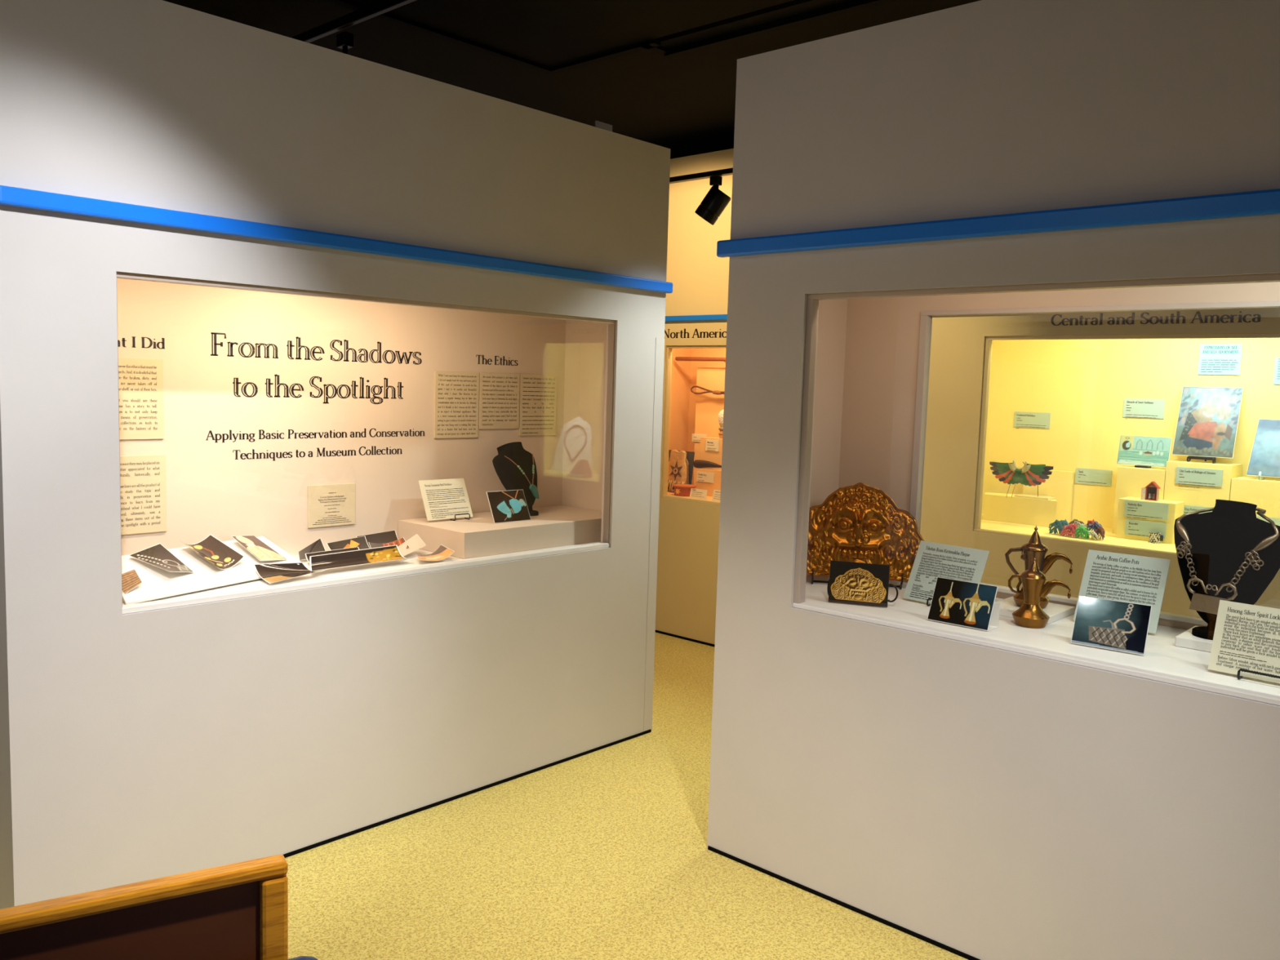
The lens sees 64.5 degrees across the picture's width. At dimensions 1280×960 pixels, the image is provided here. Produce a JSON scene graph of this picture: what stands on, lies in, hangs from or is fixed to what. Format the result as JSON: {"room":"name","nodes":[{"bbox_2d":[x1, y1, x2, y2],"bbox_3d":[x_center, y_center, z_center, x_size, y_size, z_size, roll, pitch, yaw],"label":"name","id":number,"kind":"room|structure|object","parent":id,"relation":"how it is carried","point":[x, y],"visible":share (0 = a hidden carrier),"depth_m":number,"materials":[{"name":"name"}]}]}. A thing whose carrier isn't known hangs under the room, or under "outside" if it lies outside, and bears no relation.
{"room":"museum","nodes":[
{"label":"museum","id":0,"kind":"room"},
{"bbox_2d":[0,0,670,909],"bbox_3d":[-0.963,-0.103,3.608,0.600,2.475,2.455,7,7,42],"label":"wall","id":1,"kind":"structure","parent":0,"point":[135,747],"depth_m":2.99,"materials":[{"name":"paint"}]},
{"bbox_2d":[0,185,672,293],"bbox_3d":[-0.707,-0.743,3.339,0.030,0.044,2.468,7,7,42],"label":"trim","id":2,"kind":"structure","parent":1,"relation":"attached to","point":[9,196],"depth_m":2.98,"materials":[{"name":"blue paint"}]},
{"bbox_2d":[116,278,606,604],"bbox_3d":[-0.968,-0.204,3.592,0.482,1.002,2.357,7,7,42],"label":"display case","id":3,"kind":"object","parent":1,"relation":"attached to","point":[209,491],"visible":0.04,"depth_m":3.72,"materials":[{"name":"white paint"}]},
{"bbox_2d":[118,358,164,439],"bbox_3d":[-1.627,-0.256,3.209,0.007,0.256,0.234,7,7,42],"label":"information sign","id":4,"kind":"object","parent":3,"relation":"attached to","point":[140,381],"visible":0.69,"depth_m":3.24,"materials":[{"name":"paper"}]},
{"bbox_2d":[117,336,164,348],"bbox_3d":[-1.619,-0.436,3.200,0.001,0.036,0.237,7,7,42],"label":"lettering","id":5,"kind":"object","parent":3,"relation":"attached to","point":[133,337],"depth_m":3.24,"materials":[{"name":"black"}]},
{"bbox_2d":[120,454,166,534],"bbox_3d":[-1.635,0.049,3.239,0.007,0.251,0.239,7,7,42],"label":"information sign","id":6,"kind":"object","parent":3,"relation":"attached to","point":[142,477],"visible":0.66,"depth_m":3.27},
{"bbox_2d":[121,536,308,604],"bbox_3d":[-1.382,0.273,3.201,0.297,0.085,0.739,5,6,27],"label":"display board","id":7,"kind":"object","parent":3,"relation":"on","point":[157,583],"visible":0.64,"depth_m":3.10,"materials":[{"name":"white paint"}]},
{"bbox_2d":[121,568,142,594],"bbox_3d":[-1.468,0.292,2.921,0.118,0.047,0.073,7,7,42],"label":"photograph","id":8,"kind":"object","parent":7,"relation":"on","point":[131,580],"visible":0.76,"depth_m":2.92,"materials":[{"name":"paper"}]},
{"bbox_2d":[128,543,193,572],"bbox_3d":[-1.454,0.247,3.104,0.202,0.073,0.113,5,6,29],"label":"photograph","id":9,"kind":"object","parent":7,"relation":"on","point":[157,555],"visible":1,"depth_m":3.11,"materials":[{"name":"paper"}]},
{"bbox_2d":[179,533,244,569],"bbox_3d":[-1.373,0.234,3.261,0.221,0.083,0.138,5,6,32],"label":"photograph","id":10,"kind":"object","parent":7,"relation":"on","point":[220,554],"visible":1,"depth_m":3.29,"materials":[{"name":"paper"}]},
{"bbox_2d":[231,535,287,560],"bbox_3d":[-1.285,0.229,3.425,0.237,0.071,0.120,7,7,42],"label":"photograph","id":11,"kind":"object","parent":7,"relation":"on","point":[260,550],"visible":1,"depth_m":3.42,"materials":[{"name":"paper"}]},
{"bbox_2d":[253,562,327,583],"bbox_3d":[-1.125,0.290,3.266,0.148,0.038,0.215,7,7,42],"label":"photograph","id":12,"kind":"object","parent":7,"relation":"on","point":[270,573],"visible":1,"depth_m":3.26,"materials":[{"name":"paper"}]},
{"bbox_2d":[297,537,325,559],"bbox_3d":[-1.181,0.247,3.637,0.117,0.050,0.148,7,7,42],"label":"photograph","id":13,"kind":"object","parent":3,"relation":"on","point":[317,546],"visible":0.67,"depth_m":3.66,"materials":[{"name":"paper"}]},
{"bbox_2d":[205,428,424,460],"bbox_3d":[-1.161,-0.133,3.739,0.001,0.112,0.885,7,7,42],"label":"lettering","id":14,"kind":"object","parent":3,"relation":"attached to","point":[230,431],"depth_m":3.69,"materials":[{"name":"black"}]},
{"bbox_2d":[210,332,422,404],"bbox_3d":[-1.152,-0.399,3.715,0.001,0.238,0.847,7,7,42],"label":"lettering","id":15,"kind":"object","parent":3,"relation":"attached to","point":[286,389],"depth_m":3.70,"materials":[{"name":"black"}]},
{"bbox_2d":[307,483,355,528],"bbox_3d":[-1.147,0.094,3.779,0.007,0.155,0.194,7,7,42],"label":"card","id":16,"kind":"object","parent":3,"relation":"attached to","point":[332,504],"visible":1,"depth_m":3.77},
{"bbox_2d":[305,546,359,562],"bbox_3d":[-1.066,0.266,3.566,0.110,0.025,0.240,7,7,42],"label":"photograph","id":17,"kind":"object","parent":3,"relation":"on","point":[307,555],"visible":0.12,"depth_m":3.60,"materials":[{"name":"paper"}]},
{"bbox_2d":[326,536,369,550],"bbox_3d":[-1.065,0.241,3.744,0.108,0.040,0.184,7,7,42],"label":"photograph","id":18,"kind":"object","parent":3,"relation":"on","point":[361,542],"visible":0.63,"depth_m":3.76,"materials":[{"name":"paper"}]},
{"bbox_2d":[309,544,413,571],"bbox_3d":[-0.973,0.269,3.484,0.103,0.044,0.395,7,7,42],"label":"photograph","id":19,"kind":"object","parent":3,"relation":"on","point":[392,553],"visible":1,"depth_m":3.51,"materials":[{"name":"paper"}]},
{"bbox_2d":[355,529,398,548],"bbox_3d":[-0.985,0.231,3.868,0.111,0.050,0.196,7,7,42],"label":"photograph","id":20,"kind":"object","parent":3,"relation":"on","point":[391,535],"visible":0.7,"depth_m":3.90,"materials":[{"name":"paper"}]},
{"bbox_2d":[368,537,409,549],"bbox_3d":[-0.927,0.243,3.736,0.189,0.035,0.120,-3,7,-42],"label":"photograph","id":21,"kind":"object","parent":3,"relation":"on","point":[402,540],"visible":0.57,"depth_m":3.78,"materials":[{"name":"paper"}]},
{"bbox_2d":[398,533,426,556],"bbox_3d":[-0.853,0.242,3.749,0.068,0.054,0.211,4,6,20],"label":"photograph","id":22,"kind":"object","parent":3,"relation":"on","point":[415,543],"visible":0.98,"depth_m":3.76,"materials":[{"name":"paper"}]},
{"bbox_2d":[416,544,454,561],"bbox_3d":[-0.757,0.267,3.674,0.120,0.036,0.176,7,7,42],"label":"photograph","id":23,"kind":"object","parent":3,"relation":"on","point":[442,552],"visible":1,"depth_m":3.69,"materials":[{"name":"paper"}]},
{"bbox_2d":[434,370,479,438],"bbox_3d":[-0.750,-0.308,4.161,0.007,0.270,0.220,7,7,42],"label":"information sign","id":24,"kind":"object","parent":3,"relation":"attached to","point":[455,393],"visible":1,"depth_m":4.15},
{"bbox_2d":[450,513,470,520],"bbox_3d":[-0.747,0.101,4.077,0.122,0.111,0.074,7,7,44],"label":"easel","id":25,"kind":"object","parent":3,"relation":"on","point":[460,513],"visible":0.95,"depth_m":4.04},
{"bbox_2d":[417,478,473,520],"bbox_3d":[-0.771,0.076,4.037,0.070,0.152,0.216,7,7,44],"label":"card","id":26,"kind":"object","parent":25,"relation":"on","point":[442,499],"visible":1,"depth_m":4.03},
{"bbox_2d":[478,372,519,428],"bbox_3d":[-0.598,-0.337,4.324,0.007,0.236,0.215,7,7,42],"label":"information sign","id":27,"kind":"object","parent":3,"relation":"attached to","point":[499,393],"visible":1,"depth_m":4.32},
{"bbox_2d":[398,505,601,559],"bbox_3d":[-0.502,0.203,4.186,0.423,0.097,0.878,7,7,42],"label":"plinth","id":28,"kind":"object","parent":3,"relation":"on","point":[557,526],"visible":0.7,"depth_m":3.96,"materials":[{"name":"paint"}]},
{"bbox_2d":[486,489,530,523],"bbox_3d":[-0.524,0.105,4.058,0.058,0.120,0.183,7,7,44],"label":"photograph","id":29,"kind":"object","parent":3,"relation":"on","point":[506,506],"visible":1,"depth_m":4.05,"materials":[{"name":"paper"}]},
{"bbox_2d":[492,441,538,515],"bbox_3d":[-0.532,-0.010,4.296,0.204,0.304,0.200,0,6,-15],"label":"bust","id":30,"kind":"object","parent":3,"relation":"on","point":[510,476],"visible":0.77,"depth_m":4.23,"materials":[{"name":"black fabric"}]},
{"bbox_2d":[504,453,539,498],"bbox_3d":[-0.480,-0.012,4.266,0.080,0.186,0.195,5,6,30],"label":"necklace","id":31,"kind":"object","parent":30,"relation":"on","point":[533,488],"visible":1,"depth_m":4.26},
{"bbox_2d":[519,373,556,435],"bbox_3d":[-0.450,-0.331,4.487,0.007,0.268,0.212,7,7,42],"label":"information sign","id":32,"kind":"object","parent":3,"relation":"attached to","point":[538,393],"visible":1,"depth_m":4.48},
{"bbox_2d":[116,271,615,613],"bbox_3d":[-0.764,-0.138,3.415,0.038,0.916,1.893,7,7,42],"label":"window","id":33,"kind":"structure","parent":1,"relation":"in","point":[185,601],"depth_m":3.35,"materials":[{"name":"paint"}]},
{"bbox_2d":[283,729,651,857],"bbox_3d":[-0.781,1.149,3.517,0.004,0.012,2.447,7,7,42],"label":"baseboard","id":34,"kind":"structure","parent":1,"relation":"attached to","point":[363,828],"depth_m":3.63,"materials":[{"name":"black plastic"}]},
{"bbox_2d":[643,337,664,731],"bbox_3d":[0.059,0.244,4.323,0.001,1.686,0.054,7,7,42],"label":"trim","id":35,"kind":"structure","parent":1,"relation":"attached to","point":[660,342],"depth_m":4.32,"materials":[{"name":"paint"}]},
{"bbox_2d":[163,0,980,159],"bbox_3d":[0.251,-1.589,1.708,8.600,0.140,9.400,7,7,42],"label":"ceiling","id":36,"kind":"structure","parent":0,"point":[685,104],"depth_m":4.25,"materials":[{"name":"black paint"}]},
{"bbox_2d":[291,0,416,43],"bbox_3d":[-0.923,-1.720,3.680,2.200,0.037,0.024,7,7,42],"label":"track","id":37,"kind":"object","parent":36,"relation":"attached to","point":[380,7],"visible":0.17,"depth_m":3.83,"materials":[{"name":"metal"}]},
{"bbox_2d":[336,31,353,54],"bbox_3d":[-1.122,-1.594,3.954,0.170,0.260,0.170,7,7,42],"label":"track spotlight","id":38,"kind":"object","parent":37,"relation":"hanging from","point":[344,40],"visible":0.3,"depth_m":3.91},
{"bbox_2d":[325,0,897,75],"bbox_3d":[-0.039,-1.397,-0.041,6.640,0.115,6.420,7,7,42],"label":"track","id":39,"kind":"structure","parent":36,"relation":"attached to","point":[654,45],"depth_m":3.95,"materials":[{"name":"black plastic"}]},
{"bbox_2d":[669,167,733,183],"bbox_3d":[0.452,-1.591,4.382,3.100,0.515,0.034,7,7,42],"label":"track","id":40,"kind":"object","parent":36,"relation":"hanging from","point":[728,171],"visible":0.02,"depth_m":4.55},
{"bbox_2d":[694,175,730,225],"bbox_3d":[0.324,-1.240,4.505,0.160,0.213,0.102,4,6,19],"label":"track spotlight","id":41,"kind":"object","parent":40,"relation":"hanging from","point":[715,201],"visible":1,"depth_m":4.47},
{"bbox_2d":[284,632,968,959],"bbox_3d":[0.160,1.352,1.983,8.600,0.050,9.400,7,7,42],"label":"floor","id":42,"kind":"structure","parent":0,"point":[603,854],"depth_m":3.07,"materials":[{"name":"carpet"}]},
{"bbox_2d":[0,854,317,959],"bbox_3d":[-0.792,0.955,1.346,0.850,0.800,0.710,-1,6,-30],"label":"bench","id":43,"kind":"object","parent":42,"relation":"on","point":[236,911],"visible":1,"depth_m":1.70,"materials":[{"name":"wood"}]},
{"bbox_2d":[655,148,1279,644],"bbox_3d":[2.347,-0.223,4.099,7.300,2.825,0.060,7,7,42],"label":"wall","id":44,"kind":"structure","parent":0,"point":[688,535],"depth_m":4.90,"materials":[{"name":"beige paint"}]},
{"bbox_2d":[662,345,726,505],"bbox_3d":[0.513,-0.306,5.780,0.969,0.913,0.038,7,7,42],"label":"window","id":45,"kind":"structure","parent":44,"relation":"in","point":[668,365],"depth_m":6.08,"materials":[{"name":"beige paint"}]},
{"bbox_2d":[664,328,726,337],"bbox_3d":[0.326,-0.851,5.880,0.520,0.056,0.001,7,7,42],"label":"lettering","id":46,"kind":"object","parent":44,"relation":"attached to","point":[681,332],"depth_m":5.88,"materials":[{"name":"black"}]},
{"bbox_2d":[665,314,727,321],"bbox_3d":[2.334,-0.702,4.024,7.300,0.031,0.022,7,7,42],"label":"trim","id":47,"kind":"structure","parent":44,"relation":"attached to","point":[712,317],"depth_m":5.84,"materials":[{"name":"blue paint"}]},
{"bbox_2d":[667,347,725,501],"bbox_3d":[0.704,-0.406,6.028,1.552,1.080,0.566,7,7,42],"label":"display case","id":48,"kind":"object","parent":44,"relation":"attached to","point":[684,373],"visible":0.03,"depth_m":6.68,"materials":[{"name":"orange paint"}]},
{"bbox_2d":[667,449,688,492],"bbox_3d":[0.228,-0.057,6.411,0.218,0.264,0.063,7,7,42],"label":"pouch","id":49,"kind":"object","parent":48,"relation":"on","point":[677,473],"visible":0.61,"depth_m":6.40,"materials":[{"name":"beige"}]},
{"bbox_2d":[667,449,694,491],"bbox_3d":[0.246,-0.055,6.444,0.224,0.261,0.033,7,7,42],"label":"board","id":50,"kind":"object","parent":48,"relation":"on","point":[690,455],"visible":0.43,"depth_m":6.38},
{"bbox_2d":[672,484,696,496],"bbox_3d":[0.274,0.062,6.254,0.148,0.066,0.148,7,7,42],"label":"box","id":51,"kind":"object","parent":48,"relation":"on","point":[680,490],"visible":0.96,"depth_m":6.20,"materials":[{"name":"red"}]},
{"bbox_2d":[693,467,721,496],"bbox_3d":[0.509,0.023,6.222,0.415,0.165,0.065,7,7,42],"label":"block","id":52,"kind":"object","parent":48,"relation":"on","point":[710,486],"visible":0.21,"depth_m":6.25,"materials":[{"name":"orange paint"}]},
{"bbox_2d":[696,471,714,483],"bbox_3d":[0.403,-0.015,6.269,0.136,0.066,0.005,7,7,42],"label":"label","id":53,"kind":"object","parent":52,"relation":"attached to","point":[704,477],"visible":1,"depth_m":6.26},
{"bbox_2d":[693,459,721,467],"bbox_3d":[0.431,-0.093,6.269,0.232,0.051,0.049,7,7,42],"label":"feather","id":54,"kind":"object","parent":52,"relation":"on","point":[697,463],"visible":0.88,"depth_m":6.28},
{"bbox_2d":[693,367,724,484],"bbox_3d":[0.608,-0.306,6.402,0.568,0.793,0.135,7,7,42],"label":"panel","id":55,"kind":"object","parent":48,"relation":"on","point":[708,406],"visible":0.24,"depth_m":6.46,"materials":[{"name":"orange paint"}]},
{"bbox_3d":[0.542,-0.728,6.301,0.004,0.016,0.059,7,7,42],"label":"hook","id":56,"kind":"object","parent":55,"relation":"attached to","visible":0},
{"bbox_2d":[675,356,725,361],"bbox_3d":[0.489,-0.751,6.309,0.692,0.028,0.026,7,7,42],"label":"wooden staff","id":57,"kind":"object","parent":56,"relation":"hanging from","point":[677,358],"visible":0.66,"depth_m":6.40,"materials":[{"name":"brown wood"}]},
{"bbox_2d":[699,436,722,469],"bbox_3d":[0.567,-0.077,6.284,0.430,0.356,0.105,7,7,42],"label":"block","id":58,"kind":"object","parent":48,"relation":"on","point":[708,455],"visible":0.2,"depth_m":6.32,"materials":[{"name":"orange paint"}]},
{"bbox_2d":[973,333,1279,555],"bbox_3d":[2.131,-0.154,4.298,1.431,0.913,0.038,7,7,42],"label":"window","id":59,"kind":"structure","parent":44,"relation":"in","point":[988,340],"depth_m":4.66,"materials":[{"name":"beige paint"}]},
{"bbox_2d":[980,337,1279,552],"bbox_3d":[2.377,-0.258,4.530,2.012,1.094,0.616,7,7,42],"label":"display case","id":60,"kind":"object","parent":44,"relation":"attached to","point":[1083,384],"visible":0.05,"depth_m":5.03,"materials":[{"name":"yellow paint"}]},
{"bbox_2d":[982,492,1057,527],"bbox_3d":[1.953,0.146,5.163,0.404,0.132,0.215,7,7,42],"label":"block","id":61,"kind":"object","parent":60,"relation":"on","point":[998,507],"visible":0.79,"depth_m":5.07,"materials":[{"name":"yellow paint"}]},
{"bbox_2d":[1014,462,1054,499],"bbox_3d":[1.929,-0.001,5.017,0.170,0.186,0.220,7,7,42],"label":"stand","id":62,"kind":"object","parent":61,"relation":"on","point":[1024,495],"visible":0.91,"depth_m":5.05,"materials":[{"name":"yellow metal"}]},
{"bbox_2d":[989,460,1053,497],"bbox_3d":[1.840,-0.001,4.930,0.314,0.187,0.028,7,7,42],"label":"necklace","id":63,"kind":"object","parent":62,"relation":"on","point":[1028,474],"visible":1,"depth_m":4.92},
{"bbox_2d":[1013,411,1050,428],"bbox_3d":[2.028,-0.306,5.255,0.186,0.088,0.005,7,7,42],"label":"label","id":64,"kind":"object","parent":60,"relation":"attached to","point":[1022,420],"visible":1,"depth_m":5.25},
{"bbox_2d":[1022,470,1074,524],"bbox_3d":[2.088,0.080,5.204,0.245,0.265,0.027,7,7,42],"label":"block","id":65,"kind":"object","parent":60,"relation":"on","point":[1060,484],"visible":0.36,"depth_m":5.15,"materials":[{"name":"yellow paint"}]},
{"bbox_2d":[1048,519,1105,539],"bbox_3d":[2.004,0.216,4.653,0.256,0.086,0.107,7,7,42],"label":"garland","id":66,"kind":"object","parent":60,"relation":"on","point":[1078,527],"visible":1,"depth_m":4.63},
{"bbox_2d":[1075,467,1111,485],"bbox_3d":[2.260,-0.016,5.060,0.172,0.077,0.005,7,7,42],"label":"label","id":67,"kind":"object","parent":60,"relation":"attached to","point":[1084,476],"visible":1,"depth_m":5.06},
{"bbox_2d":[1112,465,1165,533],"bbox_3d":[2.392,0.100,4.810,0.210,0.318,0.195,7,7,42],"label":"block","id":68,"kind":"object","parent":60,"relation":"on","point":[1130,481],"visible":0.41,"depth_m":4.75,"materials":[{"name":"yellow paint"}]},
{"bbox_2d":[1134,465,1151,468],"bbox_3d":[2.368,-0.098,4.775,0.060,0.080,0.046,7,7,43],"label":"display stand","id":69,"kind":"object","parent":68,"relation":"on","point":[1135,466],"visible":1,"depth_m":4.76,"materials":[{"name":"black metal"}]},
{"bbox_2d":[1116,435,1172,467],"bbox_3d":[2.366,-0.136,4.768,0.226,0.137,0.027,7,7,43],"label":"painting","id":70,"kind":"object","parent":69,"relation":"on","point":[1143,451],"visible":1,"depth_m":4.76,"materials":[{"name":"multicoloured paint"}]},
{"bbox_2d":[1122,398,1164,419],"bbox_3d":[2.424,-0.340,4.888,0.184,0.101,0.005,7,7,42],"label":"label","id":71,"kind":"object","parent":60,"relation":"attached to","point":[1132,407],"visible":1,"depth_m":4.88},
{"bbox_2d":[1115,496,1184,543],"bbox_3d":[2.332,0.182,4.642,0.240,0.182,0.138,7,7,42],"label":"block","id":72,"kind":"object","parent":60,"relation":"on","point":[1175,508],"visible":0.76,"depth_m":4.59,"materials":[{"name":"yellow paint"}]},
{"bbox_2d":[1124,519,1166,538],"bbox_3d":[2.285,0.221,4.590,0.171,0.070,0.005,7,7,42],"label":"label","id":73,"kind":"object","parent":72,"relation":"attached to","point":[1135,527],"visible":1,"depth_m":4.59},
{"bbox_2d":[1124,499,1168,520],"bbox_3d":[2.284,0.138,4.585,0.184,0.078,0.005,7,7,42],"label":"label","id":74,"kind":"object","parent":72,"relation":"attached to","point":[1152,510],"visible":1,"depth_m":4.58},
{"bbox_2d":[1140,481,1160,501],"bbox_3d":[2.327,0.049,4.615,0.073,0.086,0.054,7,7,42],"label":"box","id":75,"kind":"object","parent":72,"relation":"on","point":[1151,491],"visible":1,"depth_m":4.62,"materials":[{"name":"red paint"}]},
{"bbox_2d":[1163,459,1242,507],"bbox_3d":[2.569,0.099,4.647,0.266,0.360,0.195,7,7,42],"label":"block","id":76,"kind":"object","parent":60,"relation":"on","point":[1203,496],"visible":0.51,"depth_m":4.57,"materials":[{"name":"yellow paint"}]},
{"bbox_2d":[1175,466,1222,488],"bbox_3d":[2.509,-0.009,4.559,0.188,0.088,0.005,7,7,42],"label":"label","id":77,"kind":"object","parent":76,"relation":"attached to","point":[1184,475],"visible":1,"depth_m":4.56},
{"bbox_2d":[1172,386,1243,457],"bbox_3d":[2.593,-0.267,4.640,0.246,0.316,0.117,6,7,39],"label":"painting","id":78,"kind":"object","parent":76,"relation":"on","point":[1208,417],"visible":1,"depth_m":4.64,"materials":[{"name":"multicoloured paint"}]},
{"bbox_2d":[1197,343,1242,375],"bbox_3d":[2.659,-0.553,4.655,0.173,0.141,0.007,7,7,42],"label":"information sign","id":79,"kind":"object","parent":60,"relation":"attached to","point":[1214,358],"visible":1,"depth_m":4.65,"materials":[{"name":"blue"}]},
{"bbox_2d":[1229,475,1279,518],"bbox_3d":[2.804,0.154,4.434,0.372,0.304,0.195,7,7,42],"label":"block","id":80,"kind":"object","parent":60,"relation":"on","point":[1264,493],"visible":0.43,"depth_m":4.41,"materials":[{"name":"yellow paint"}]},
{"bbox_2d":[1246,418,1279,477],"bbox_3d":[2.817,-0.135,4.419,0.123,0.248,0.265,-3,7,-44],"label":"painting","id":81,"kind":"object","parent":80,"relation":"on","point":[1264,458],"visible":1,"depth_m":4.47,"materials":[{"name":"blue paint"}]},
{"bbox_2d":[1050,311,1261,325],"bbox_3d":[2.124,-0.676,4.234,0.814,0.051,0.001,7,7,42],"label":"lettering","id":82,"kind":"object","parent":44,"relation":"attached to","point":[1197,313],"depth_m":4.21,"materials":[{"name":"black"}]},
{"bbox_2d":[706,0,1279,959],"bbox_3d":[1.695,0.085,2.360,3.267,2.495,0.700,7,7,42],"label":"wall","id":83,"kind":"structure","parent":0,"point":[982,802],"depth_m":2.63,"materials":[{"name":"paint"}]},
{"bbox_2d":[707,845,980,959],"bbox_3d":[1.421,1.338,2.215,3.260,0.012,0.004,7,7,42],"label":"baseboard","id":84,"kind":"structure","parent":83,"relation":"attached to","point":[943,946],"depth_m":2.96,"materials":[{"name":"black plastic"}]},
{"bbox_2d":[716,188,1279,257],"bbox_3d":[1.457,-0.575,2.040,3.298,0.050,0.030,7,7,42],"label":"trim","id":85,"kind":"structure","parent":83,"relation":"attached to","point":[1260,202],"depth_m":2.49,"materials":[{"name":"blue paint"}]},
{"bbox_2d":[792,273,1279,706],"bbox_3d":[1.215,0.004,2.358,1.983,0.930,0.038,7,7,42],"label":"window","id":86,"kind":"structure","parent":83,"relation":"in","point":[812,310],"depth_m":2.71,"materials":[{"name":"paint"}]},
{"bbox_2d":[804,281,1279,695],"bbox_3d":[1.707,-0.076,2.369,3.200,1.127,0.622,7,7,42],"label":"display case","id":87,"kind":"object","parent":83,"relation":"attached to","point":[867,351],"visible":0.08,"depth_m":3.48,"materials":[{"name":"white paint"}]},
{"bbox_2d":[811,568,903,589],"bbox_3d":[0.726,0.329,3.401,0.375,0.060,0.088,3,5,9],"label":"easel","id":88,"kind":"object","parent":87,"relation":"on","point":[902,575],"visible":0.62,"depth_m":3.39,"materials":[{"name":"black metal"}]},
{"bbox_2d":[806,482,924,581],"bbox_3d":[0.735,0.169,3.417,0.452,0.318,0.090,3,5,9],"label":"relief plaque","id":89,"kind":"object","parent":88,"relation":"on","point":[858,522],"visible":0.81,"depth_m":3.40,"materials":[{"name":"gold metal"}]},
{"bbox_2d":[828,560,889,607],"bbox_3d":[0.668,0.316,3.101,0.178,0.128,0.010,4,6,18],"label":"photograph","id":90,"kind":"object","parent":87,"relation":"on","point":[850,582],"visible":1,"depth_m":3.10,"materials":[{"name":"black"}]},
{"bbox_2d":[926,597,932,606],"bbox_3d":[0.958,0.330,3.124,0.127,0.120,0.090,-3,7,-41],"label":"easel","id":91,"kind":"object","parent":87,"relation":"on","point":[929,598],"visible":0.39,"depth_m":3.12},
{"bbox_2d":[902,540,989,603],"bbox_3d":[0.943,0.294,3.137,0.085,0.178,0.238,-3,7,-41],"label":"card","id":92,"kind":"object","parent":91,"relation":"on","point":[932,561],"visible":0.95,"depth_m":3.16,"materials":[{"name":"white"}]},
{"bbox_2d":[987,602,999,631],"bbox_3d":[0.926,0.376,2.896,0.176,0.070,0.063,7,7,42],"label":"stand","id":93,"kind":"object","parent":87,"relation":"on","point":[994,620],"visible":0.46,"depth_m":2.87,"materials":[{"name":"white paint"}]},
{"bbox_2d":[927,577,998,631],"bbox_3d":[0.913,0.349,2.879,0.180,0.119,0.053,7,7,42],"label":"photograph","id":94,"kind":"object","parent":93,"relation":"on","point":[953,602],"visible":1,"depth_m":2.88,"materials":[{"name":"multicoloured paper"}]},
{"bbox_2d":[995,596,1075,623],"bbox_3d":[1.176,0.392,3.067,0.196,0.022,0.210,7,7,42],"label":"block","id":95,"kind":"object","parent":87,"relation":"on","point":[1055,612],"visible":0.52,"depth_m":3.03,"materials":[{"name":"white paint"}]},
{"bbox_2d":[1004,525,1072,608],"bbox_3d":[1.195,0.259,3.054,0.171,0.246,0.103,1,5,-8],"label":"coffee pot","id":96,"kind":"object","parent":95,"relation":"on","point":[1034,546],"visible":0.76,"depth_m":3.03,"materials":[{"name":"gold metal"}]},
{"bbox_2d":[1008,555,1071,628],"bbox_3d":[1.136,0.315,2.901,0.150,0.203,0.101,1,5,-9],"label":"coffee pot","id":97,"kind":"object","parent":87,"relation":"on","point":[1030,615],"visible":1,"depth_m":2.88,"materials":[{"name":"gold metal"}]},
{"bbox_2d":[909,300,1279,626],"bbox_3d":[1.672,-0.034,2.799,1.989,0.905,0.042,7,7,42],"label":"window","id":98,"kind":"structure","parent":87,"relation":"attached to","point":[926,319],"depth_m":3.33,"materials":[{"name":"paint"}]},
{"bbox_2d":[1174,626,1213,652],"bbox_3d":[1.565,0.434,2.711,0.200,0.027,0.190,7,7,42],"label":"block","id":99,"kind":"object","parent":87,"relation":"on","point":[1186,639],"visible":0.34,"depth_m":2.69,"materials":[{"name":"white paint"}]},
{"bbox_2d":[1173,499,1279,639],"bbox_3d":[1.560,0.236,2.713,0.150,0.366,0.300,-2,6,-33],"label":"bust","id":100,"kind":"object","parent":99,"relation":"on","point":[1220,539],"visible":0.78,"depth_m":2.68,"materials":[{"name":"black fabric"}]},
{"bbox_2d":[1176,507,1279,614],"bbox_3d":[1.577,0.211,2.720,0.154,0.281,0.266,-2,6,-33],"label":"necklace","id":101,"kind":"object","parent":100,"relation":"on","point":[1201,602],"visible":0.98,"depth_m":2.69,"materials":[{"name":"silver metal"}]},
{"bbox_2d":[1236,668,1279,679],"bbox_3d":[1.496,0.419,2.397,0.123,0.111,0.116,-4,8,-45],"label":"easel","id":102,"kind":"object","parent":87,"relation":"on","point":[1238,676],"visible":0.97,"depth_m":2.38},
{"bbox_2d":[1208,600,1279,683],"bbox_3d":[1.474,0.386,2.397,0.053,0.165,0.215,-4,8,-45],"label":"card","id":103,"kind":"object","parent":102,"relation":"on","point":[1246,636],"visible":1,"depth_m":2.42,"materials":[{"name":"white"}]},
{"bbox_3d":[1.379,0.358,2.917,0.074,0.129,0.130,7,7,42],"label":"easel","id":104,"kind":"object","parent":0,"visible":0},
{"bbox_2d":[1073,549,1170,634],"bbox_3d":[1.383,0.317,2.919,0.222,0.199,0.099,6,7,41],"label":"card","id":105,"kind":"object","parent":104,"relation":"on","point":[1128,578],"visible":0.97,"depth_m":2.92,"materials":[{"name":"white"}]},
{"bbox_3d":[1.242,0.407,2.675,0.060,0.068,0.058,6,7,37],"label":"stand","id":106,"kind":"object","parent":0,"visible":0},
{"bbox_2d":[1071,595,1151,655],"bbox_3d":[1.233,0.379,2.659,0.179,0.122,0.054,6,7,37],"label":"photograph","id":107,"kind":"object","parent":106,"relation":"on","point":[1100,623],"visible":1,"depth_m":2.65,"materials":[{"name":"blue paper"}]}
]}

